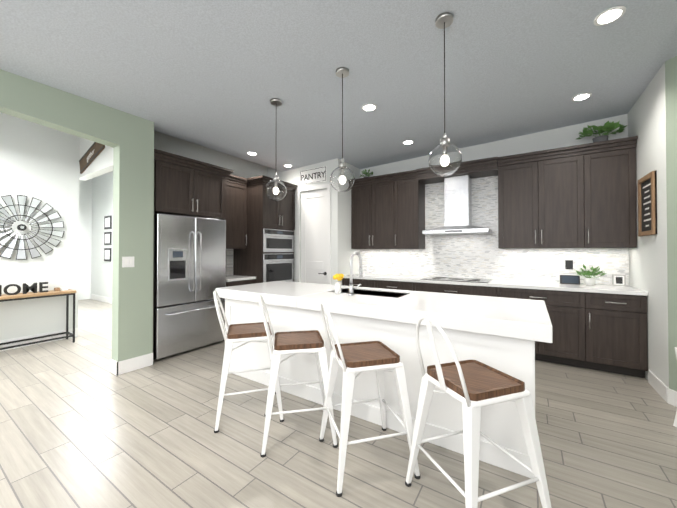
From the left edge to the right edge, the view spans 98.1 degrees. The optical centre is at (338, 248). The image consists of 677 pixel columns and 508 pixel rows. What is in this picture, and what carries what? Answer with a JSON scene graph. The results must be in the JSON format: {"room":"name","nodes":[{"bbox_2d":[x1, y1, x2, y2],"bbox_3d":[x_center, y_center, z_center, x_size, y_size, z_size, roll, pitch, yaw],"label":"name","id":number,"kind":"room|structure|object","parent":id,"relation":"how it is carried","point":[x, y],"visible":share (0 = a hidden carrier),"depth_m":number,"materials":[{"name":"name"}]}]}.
{"room":"kitchen","nodes":[
{"label":"kitchen","id":0,"kind":"room"},
{"bbox_2d":[0,112,79,340],"bbox_3d":[-5.994,-0.451,1.853,0.150,3.620,6.740,0,-1,33],"label":"wall","id":1,"kind":"structure","parent":0,"point":[39,162],"depth_m":4.27,"materials":[{"name":"white paint"}]},
{"bbox_2d":[0,195,64,259],"bbox_3d":[-4.399,-0.287,4.083,0.042,0.896,0.901,0,-1,33],"label":"art","id":2,"kind":"object","parent":1,"relation":"attached to","point":[7,252],"visible":0.96,"depth_m":4.15,"materials":[{"name":"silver metal"}]},
{"bbox_2d":[0,328,77,350],"bbox_3d":[-5.926,1.288,1.790,0.012,0.140,6.740,0,-1,33],"label":"baseboard","id":3,"kind":"structure","parent":1,"relation":"attached to","point":[35,340],"depth_m":4.22,"materials":[{"name":"white wood"}]},
{"bbox_2d":[0,69,153,361],"bbox_3d":[-4.367,-0.462,0.842,0.760,3.620,6.810,0,-1,33],"label":"wall","id":4,"kind":"structure","parent":0,"point":[128,138],"depth_m":3.25,"materials":[{"name":"green paint"}]},
{"bbox_2d":[122,256,133,267],"bbox_3d":[-2.335,0.154,3.266,0.010,0.120,0.120,0,-1,33],"label":"switch plate","id":5,"kind":"object","parent":4,"relation":"attached to","point":[127,261],"visible":1,"depth_m":3.26,"materials":[{"name":"white plastic"}]},
{"bbox_2d":[110,353,152,374],"bbox_3d":[-2.364,1.305,3.366,0.184,0.140,0.362,0,-1,33],"label":"baseboard","id":6,"kind":"structure","parent":4,"relation":"attached to","point":[128,365],"depth_m":3.27,"materials":[{"name":"white wood"}]},
{"bbox_2d":[78,179,91,299],"bbox_3d":[-7.425,-0.389,7.693,0.100,3.620,1.510,0,-1,33],"label":"wall","id":7,"kind":"structure","parent":0,"point":[85,236],"depth_m":8.18,"materials":[{"name":"white paint"}]},
{"bbox_2d":[79,137,112,180],"bbox_3d":[-3.265,-1.676,4.186,2.210,1.120,0.120,0,-1,33],"label":"wall","id":8,"kind":"structure","parent":0,"point":[101,164],"depth_m":4.32,"materials":[{"name":"white paint"}]},
{"bbox_2d":[79,142,104,173],"bbox_3d":[-3.662,-1.385,4.353,0.944,0.449,0.024,0,-1,33],"label":"sign","id":9,"kind":"object","parent":8,"relation":"attached to","point":[98,148],"visible":0.85,"depth_m":4.35,"materials":[{"name":"brown wood"}]},
{"bbox_2d":[91,171,112,297],"bbox_3d":[-4.901,-0.396,7.029,6.860,3.620,0.120,0,-1,33],"label":"wall","id":10,"kind":"structure","parent":0,"point":[102,207],"depth_m":7.93,"materials":[{"name":"white paint"}]},
{"bbox_2d":[91,294,111,303],"bbox_3d":[-4.936,1.343,6.955,6.860,0.140,0.012,0,-1,33],"label":"baseboard","id":11,"kind":"structure","parent":10,"relation":"attached to","point":[101,298],"depth_m":7.85,"materials":[{"name":"white wood"}]},
{"bbox_2d":[104,215,111,228],"bbox_3d":[-6.016,-0.669,7.666,0.400,0.340,0.027,0,-1,33],"label":"picture frame","id":12,"kind":"object","parent":10,"relation":"attached to","point":[107,219],"depth_m":7.62,"materials":[{"name":"black metal"}]},
{"bbox_2d":[104,232,111,244],"bbox_3d":[-6.016,-0.249,7.661,0.400,0.340,0.027,0,-1,33],"label":"picture frame","id":13,"kind":"object","parent":10,"relation":"attached to","point":[107,235],"depth_m":7.62,"materials":[{"name":"black metal"}]},
{"bbox_2d":[104,248,111,260],"bbox_3d":[-6.016,0.171,7.656,0.400,0.340,0.027,0,-1,33],"label":"picture frame","id":14,"kind":"object","parent":10,"relation":"attached to","point":[107,251],"depth_m":7.63,"materials":[{"name":"black metal"}]},
{"bbox_2d":[154,131,266,275],"bbox_3d":[-1.914,-0.415,5.221,0.120,3.620,3.210,0,-1,33],"label":"wall","id":15,"kind":"structure","parent":0,"point":[240,167],"depth_m":4.78,"materials":[{"name":"white paint"}]},
{"bbox_2d":[267,158,359,284],"bbox_3d":[-0.503,-0.410,5.744,1.680,3.620,0.800,0,-1,33],"label":"wall","id":16,"kind":"structure","parent":0,"point":[342,251],"depth_m":5.16,"materials":[{"name":"white paint"}]},
{"bbox_2d":[300,166,326,184],"bbox_3d":[-0.456,-1.288,5.237,0.600,0.265,0.012,0,-1,33],"label":"sign","id":17,"kind":"object","parent":16,"relation":"attached to","point":[311,171],"visible":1,"depth_m":5.21,"materials":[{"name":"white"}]},
{"bbox_2d":[296,183,330,284],"bbox_3d":[-0.397,0.144,5.184,0.900,2.500,0.015,0,-1,33],"label":"door frame","id":18,"kind":"structure","parent":16,"relation":"attached to","point":[316,187],"depth_m":5.18,"materials":[{"name":"white wood"}]},
{"bbox_2d":[301,189,326,283],"bbox_3d":[-0.441,0.178,5.245,0.612,2.418,0.098,0,-1,33],"label":"pantry door","id":19,"kind":"structure","parent":16,"relation":"in","point":[313,236],"depth_m":5.27,"materials":[{"name":"white wood"}]},
{"bbox_2d":[0,299,676,507],"bbox_3d":[-2.110,1.395,2.452,16.500,0.060,12.000,0,-1,33],"label":"floor","id":20,"kind":"structure","parent":0,"point":[82,425],"depth_m":2.03,"materials":[{"name":"beige wood"}]},
{"bbox_2d":[0,289,75,349],"bbox_3d":[-4.428,0.999,3.760,0.330,0.760,1.570,0,-1,33],"label":"console table","id":21,"kind":"object","parent":20,"relation":"on","point":[31,295],"visible":1,"depth_m":4.12,"materials":[{"name":"brown wood"}]},
{"bbox_2d":[0,282,47,295],"bbox_3d":[-4.299,0.552,3.955,0.032,0.148,0.566,0,-1,33],"label":"letter sign","id":22,"kind":"object","parent":21,"relation":"on","point":[32,288],"visible":0.94,"depth_m":4.00,"materials":[{"name":"black metal"}]},
{"bbox_2d":[153,213,225,359],"bbox_3d":[-2.142,0.472,4.079,0.661,1.780,0.960,0,-1,33],"label":"refrigerator","id":23,"kind":"object","parent":20,"relation":"on","point":[189,264],"visible":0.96,"depth_m":3.83,"materials":[{"name":"silver metal"}]},
{"bbox_2d":[153,149,233,354],"bbox_3d":[-2.156,0.103,4.127,0.648,2.560,1.111,0,-1,33],"label":"tall cabinet","id":24,"kind":"object","parent":20,"relation":"on","point":[186,186],"visible":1,"depth_m":3.90,"materials":[{"name":"brown wood"}]},
{"bbox_2d":[226,174,255,286],"bbox_3d":[-1.746,0.110,4.783,0.624,2.560,0.551,0,-1,33],"label":"tall cabinet","id":25,"kind":"object","parent":20,"relation":"on","point":[236,229],"visible":0.31,"depth_m":4.83,"materials":[{"name":"brown wood"}]},
{"bbox_2d":[213,290,283,432],"bbox_3d":[-0.761,0.858,2.480,0.546,1.015,0.514,0,-1,-17],"label":"bar stool","id":26,"kind":"object","parent":20,"relation":"on","point":[247,332],"visible":0.83,"depth_m":2.32,"materials":[{"name":"white paint"}]},
{"bbox_2d":[233,175,297,282],"bbox_3d":[-1.322,0.115,5.277,0.798,2.560,0.852,0,-1,33],"label":"tall cabinet","id":27,"kind":"object","parent":20,"relation":"on","point":[267,255],"visible":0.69,"depth_m":4.98,"materials":[{"name":"brown wood"}]},
{"bbox_2d":[259,295,337,457],"bbox_3d":[-0.318,0.855,2.208,0.546,1.015,0.514,0,-1,-11],"label":"bar stool","id":28,"kind":"object","parent":20,"relation":"on","point":[309,342],"visible":1,"depth_m":2.05,"materials":[{"name":"white paint"}]},
{"bbox_2d":[342,277,377,287],"bbox_3d":[0.525,0.954,5.141,0.678,0.880,0.662,0,-1,33],"label":"base cabinet","id":29,"kind":"object","parent":20,"relation":"on","point":[346,280],"depth_m":4.86,"materials":[{"name":"black wood"}]},
{"bbox_2d":[319,302,419,496],"bbox_3d":[0.159,0.852,1.913,0.546,1.015,0.514,0,-1,-15],"label":"bar stool","id":30,"kind":"object","parent":20,"relation":"on","point":[359,358],"visible":1,"depth_m":1.77,"materials":[{"name":"white paint"}]},
{"bbox_2d":[215,252,552,477],"bbox_3d":[0.174,0.703,2.887,3.070,1.334,1.000,0,-1,33],"label":"kitchen island","id":31,"kind":"object","parent":20,"relation":"on","point":[502,334],"visible":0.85,"depth_m":2.22,"materials":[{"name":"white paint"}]},
{"bbox_2d":[378,281,417,290],"bbox_3d":[1.018,0.950,4.822,0.747,0.880,0.662,0,-1,33],"label":"base cabinet","id":32,"kind":"object","parent":20,"relation":"on","point":[399,285],"depth_m":4.49,"materials":[{"name":"black wood"}]},
{"bbox_2d":[418,281,501,296],"bbox_3d":[1.744,0.945,4.352,1.236,0.880,0.662,0,-1,33],"label":"base cabinet","id":33,"kind":"object","parent":20,"relation":"on","point":[480,290],"depth_m":4.00,"materials":[{"name":"black"}]},
{"bbox_2d":[405,315,551,507],"bbox_3d":[0.692,0.848,1.539,0.546,1.015,0.514,0,-1,-19],"label":"bar stool","id":34,"kind":"object","parent":20,"relation":"on","point":[473,387],"visible":1,"depth_m":1.42,"materials":[{"name":"white paint"}]},
{"bbox_2d":[502,289,593,369],"bbox_3d":[2.579,0.939,3.812,1.006,0.880,0.662,0,-1,33],"label":"base cabinet","id":35,"kind":"object","parent":20,"relation":"on","point":[571,315],"depth_m":3.39,"materials":[{"name":"black wood"}]},
{"bbox_2d":[594,293,647,377],"bbox_3d":[3.130,0.936,3.455,0.558,0.880,0.662,0,-1,33],"label":"base cabinet","id":36,"kind":"object","parent":20,"relation":"on","point":[601,327],"depth_m":3.15,"materials":[{"name":"black wood"}]},
{"bbox_2d":[346,273,647,296],"bbox_3d":[1.800,0.485,4.313,3.724,0.040,0.675,0,-1,33],"label":"countertop","id":37,"kind":"structure","parent":36,"relation":"on","point":[630,291],"depth_m":3.70,"materials":[{"name":"white stone"}]},
{"bbox_2d":[418,277,493,280],"bbox_3d":[1.734,0.461,4.341,0.901,0.008,0.520,0,-1,33],"label":"cooktop","id":38,"kind":"object","parent":37,"relation":"in","point":[419,278],"depth_m":4.28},
{"bbox_2d":[560,275,579,284],"bbox_3d":[2.963,0.404,3.765,0.200,0.109,0.092,0,-1,33],"label":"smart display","id":39,"kind":"object","parent":37,"relation":"on","point":[569,279],"visible":1,"depth_m":3.75,"materials":[{"name":"black metal"}]},
{"bbox_2d":[572,264,605,285],"bbox_3d":[3.101,0.326,3.629,0.357,0.261,0.239,0,-1,33],"label":"potted plant","id":40,"kind":"object","parent":37,"relation":"on","point":[589,280],"visible":1,"depth_m":3.59,"materials":[{"name":"green plant"}]},
{"bbox_2d":[612,274,625,285],"bbox_3d":[3.372,0.386,3.533,0.120,0.139,0.018,0,-1,33],"label":"framed picture","id":41,"kind":"object","parent":37,"relation":"on","point":[618,279],"visible":1,"depth_m":3.53,"materials":[{"name":"silver metal"}]},
{"bbox_2d":[673,347,676,426],"bbox_3d":[2.758,1.061,2.067,0.366,0.600,0.411,0,-1,-2],"label":"chair","id":42,"kind":"object","parent":20,"relation":"on","point":[675,422],"visible":1,"depth_m":2.24,"materials":[{"name":"white paint"}]},
{"bbox_2d":[0,0,676,171],"bbox_3d":[-2.110,-1.920,2.487,16.500,0.829,12.000,0,-1,33],"label":"ceiling","id":43,"kind":"structure","parent":0,"point":[217,75],"depth_m":2.55,"materials":[{"name":"white paint"}]},
{"bbox_2d":[246,151,257,155],"bbox_3d":[-1.359,-1.485,4.617,0.169,0.009,0.169,0,-1,27],"label":"recessed light","id":44,"kind":"object","parent":43,"relation":"in","point":[249,153],"depth_m":4.60,"materials":[{"name":"white"}]},
{"bbox_2d":[265,98,286,200],"bbox_3d":[-0.659,-1.024,3.099,0.223,1.057,0.223,0,-1,33],"label":"pendant light","id":45,"kind":"object","parent":43,"relation":"hanging from","point":[275,189],"visible":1,"depth_m":3.03,"materials":[{"name":"clear glass"}]},
{"bbox_2d":[330,67,354,191],"bbox_3d":[0.035,-1.043,2.626,0.223,1.083,0.223,0,-1,33],"label":"pendant light","id":46,"kind":"object","parent":43,"relation":"hanging from","point":[342,177],"visible":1,"depth_m":2.56,"materials":[{"name":"clear glass"}]},
{"bbox_2d":[362,103,376,110],"bbox_3d":[0.346,-1.568,3.277,0.169,0.009,0.169,0,-1,-6],"label":"recessed light","id":47,"kind":"object","parent":43,"relation":"in","point":[367,107],"depth_m":3.27,"materials":[{"name":"white"}]},
{"bbox_2d":[402,140,413,144],"bbox_3d":[1.025,-1.557,4.326,0.169,0.009,0.169,0,-1,-6],"label":"recessed light","id":48,"kind":"object","parent":43,"relation":"in","point":[406,142],"depth_m":4.32,"materials":[{"name":"white"}]},
{"bbox_2d":[428,12,461,175],"bbox_3d":[0.748,-1.063,2.070,0.223,1.111,0.223,0,-1,33],"label":"pendant light","id":49,"kind":"object","parent":43,"relation":"hanging from","point":[445,157],"visible":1,"depth_m":2.01,"materials":[{"name":"clear glass"}]},
{"bbox_2d":[572,92,591,100],"bbox_3d":[2.624,-1.631,3.172,0.169,0.009,0.169,0,-1,27],"label":"recessed light","id":50,"kind":"object","parent":43,"relation":"in","point":[582,96],"depth_m":3.15,"materials":[{"name":"white"}]},
{"bbox_2d":[594,6,625,25],"bbox_3d":[1.918,-1.643,2.081,0.169,0.009,0.169,0,-1,27],"label":"recessed light","id":51,"kind":"object","parent":43,"relation":"in","point":[610,15],"depth_m":2.07,"materials":[{"name":"white"}]},
{"bbox_2d":[360,114,627,285],"bbox_3d":[1.321,-0.416,5.111,5.630,3.620,0.120,0,-1,33],"label":"wall","id":52,"kind":"structure","parent":0,"point":[566,136],"depth_m":4.20,"materials":[{"name":"white paint"}]},
{"bbox_2d":[351,176,398,247],"bbox_3d":[0.697,-0.570,5.230,0.887,1.169,0.352,0,-1,33],"label":"upper cabinet","id":53,"kind":"object","parent":52,"relation":"attached to","point":[374,203],"depth_m":5.06,"materials":[{"name":"brown wood"}]},
{"bbox_2d":[360,169,372,177],"bbox_3d":[0.500,-1.330,5.328,0.292,0.210,0.214,0,-1,33],"label":"potted plant","id":54,"kind":"object","parent":53,"relation":"on","point":[365,173],"visible":0.67,"depth_m":5.28,"materials":[{"name":"green plant"}]},
{"bbox_2d":[399,172,426,247],"bbox_3d":[1.163,-0.573,4.929,0.475,1.169,0.352,0,-1,33],"label":"upper cabinet","id":55,"kind":"object","parent":52,"relation":"attached to","point":[411,188],"depth_m":4.75,"materials":[{"name":"brown wood"}]},
{"bbox_2d":[422,175,491,235],"bbox_3d":[1.784,-0.644,4.431,0.900,0.860,0.490,0,-1,33],"label":"range hood","id":56,"kind":"object","parent":52,"relation":"attached to","point":[458,203],"visible":1,"depth_m":4.38,"materials":[{"name":"silver metal"}]},
{"bbox_2d":[360,176,628,285],"bbox_3d":[1.980,-0.303,4.602,3.719,1.541,0.013,0,-1,33],"label":"backsplash","id":57,"kind":"structure","parent":52,"relation":"attached to","point":[479,256],"depth_m":4.46,"materials":[{"name":"white tile"}]},
{"bbox_2d":[565,260,572,268],"bbox_3d":[3.055,0.221,3.891,0.080,0.120,0.005,0,-1,33],"label":"electrical outlet plate","id":58,"kind":"object","parent":57,"relation":"attached to","point":[568,264],"visible":1,"depth_m":3.89,"materials":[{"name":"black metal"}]},
{"bbox_2d":[495,148,594,247],"bbox_3d":[2.705,-0.584,3.930,0.979,1.169,0.352,0,-1,33],"label":"upper cabinet","id":59,"kind":"object","parent":52,"relation":"attached to","point":[580,196],"depth_m":3.76,"materials":[{"name":"brown wood"}]},
{"bbox_2d":[591,140,636,247],"bbox_3d":[3.229,-0.587,3.592,0.522,1.169,0.352,0,-1,33],"label":"upper cabinet","id":60,"kind":"object","parent":52,"relation":"attached to","point":[613,169],"depth_m":3.41,"materials":[{"name":"brown wood"}]},
{"bbox_2d":[577,121,627,142],"bbox_3d":[3.182,-1.388,3.574,0.477,0.287,0.363,0,-1,33],"label":"potted plant","id":61,"kind":"object","parent":60,"relation":"on","point":[607,127],"visible":0.98,"depth_m":3.52,"materials":[{"name":"green plant"}]},
{"bbox_2d":[628,62,668,388],"bbox_3d":[3.280,-0.438,3.068,0.120,3.620,1.180,0,-1,33],"label":"wall","id":62,"kind":"structure","parent":0,"point":[648,254],"depth_m":2.87,"materials":[{"name":"white paint"}]},
{"bbox_2d":[638,170,656,235],"bbox_3d":[3.143,-0.434,2.996,0.030,0.610,0.450,0,-1,33],"label":"frame","id":63,"kind":"object","parent":62,"relation":"attached to","point":[647,204],"visible":1,"depth_m":2.96,"materials":[{"name":"brown wood"}]},
{"bbox_2d":[648,370,667,402],"bbox_3d":[3.040,1.304,2.800,0.012,0.130,0.480,0,-1,33],"label":"baseboard","id":64,"kind":"structure","parent":62,"relation":"attached to","point":[657,384],"depth_m":2.76,"materials":[{"name":"white wood"}]},
{"bbox_2d":[665,56,676,390],"bbox_3d":[3.491,-0.469,0.174,0.120,3.620,5.000,0,-1,-12],"label":"wall","id":65,"kind":"structure","parent":0,"point":[671,117],"depth_m":2.57,"materials":[{"name":"green paint"}]},
{"bbox_2d":[668,389,676,406],"bbox_3d":[3.427,1.275,0.141,0.012,0.130,5.000,0,-1,-12],"label":"baseboard","id":66,"kind":"structure","parent":65,"relation":"attached to","point":[672,397],"depth_m":2.56,"materials":[{"name":"white wood"}]}
]}

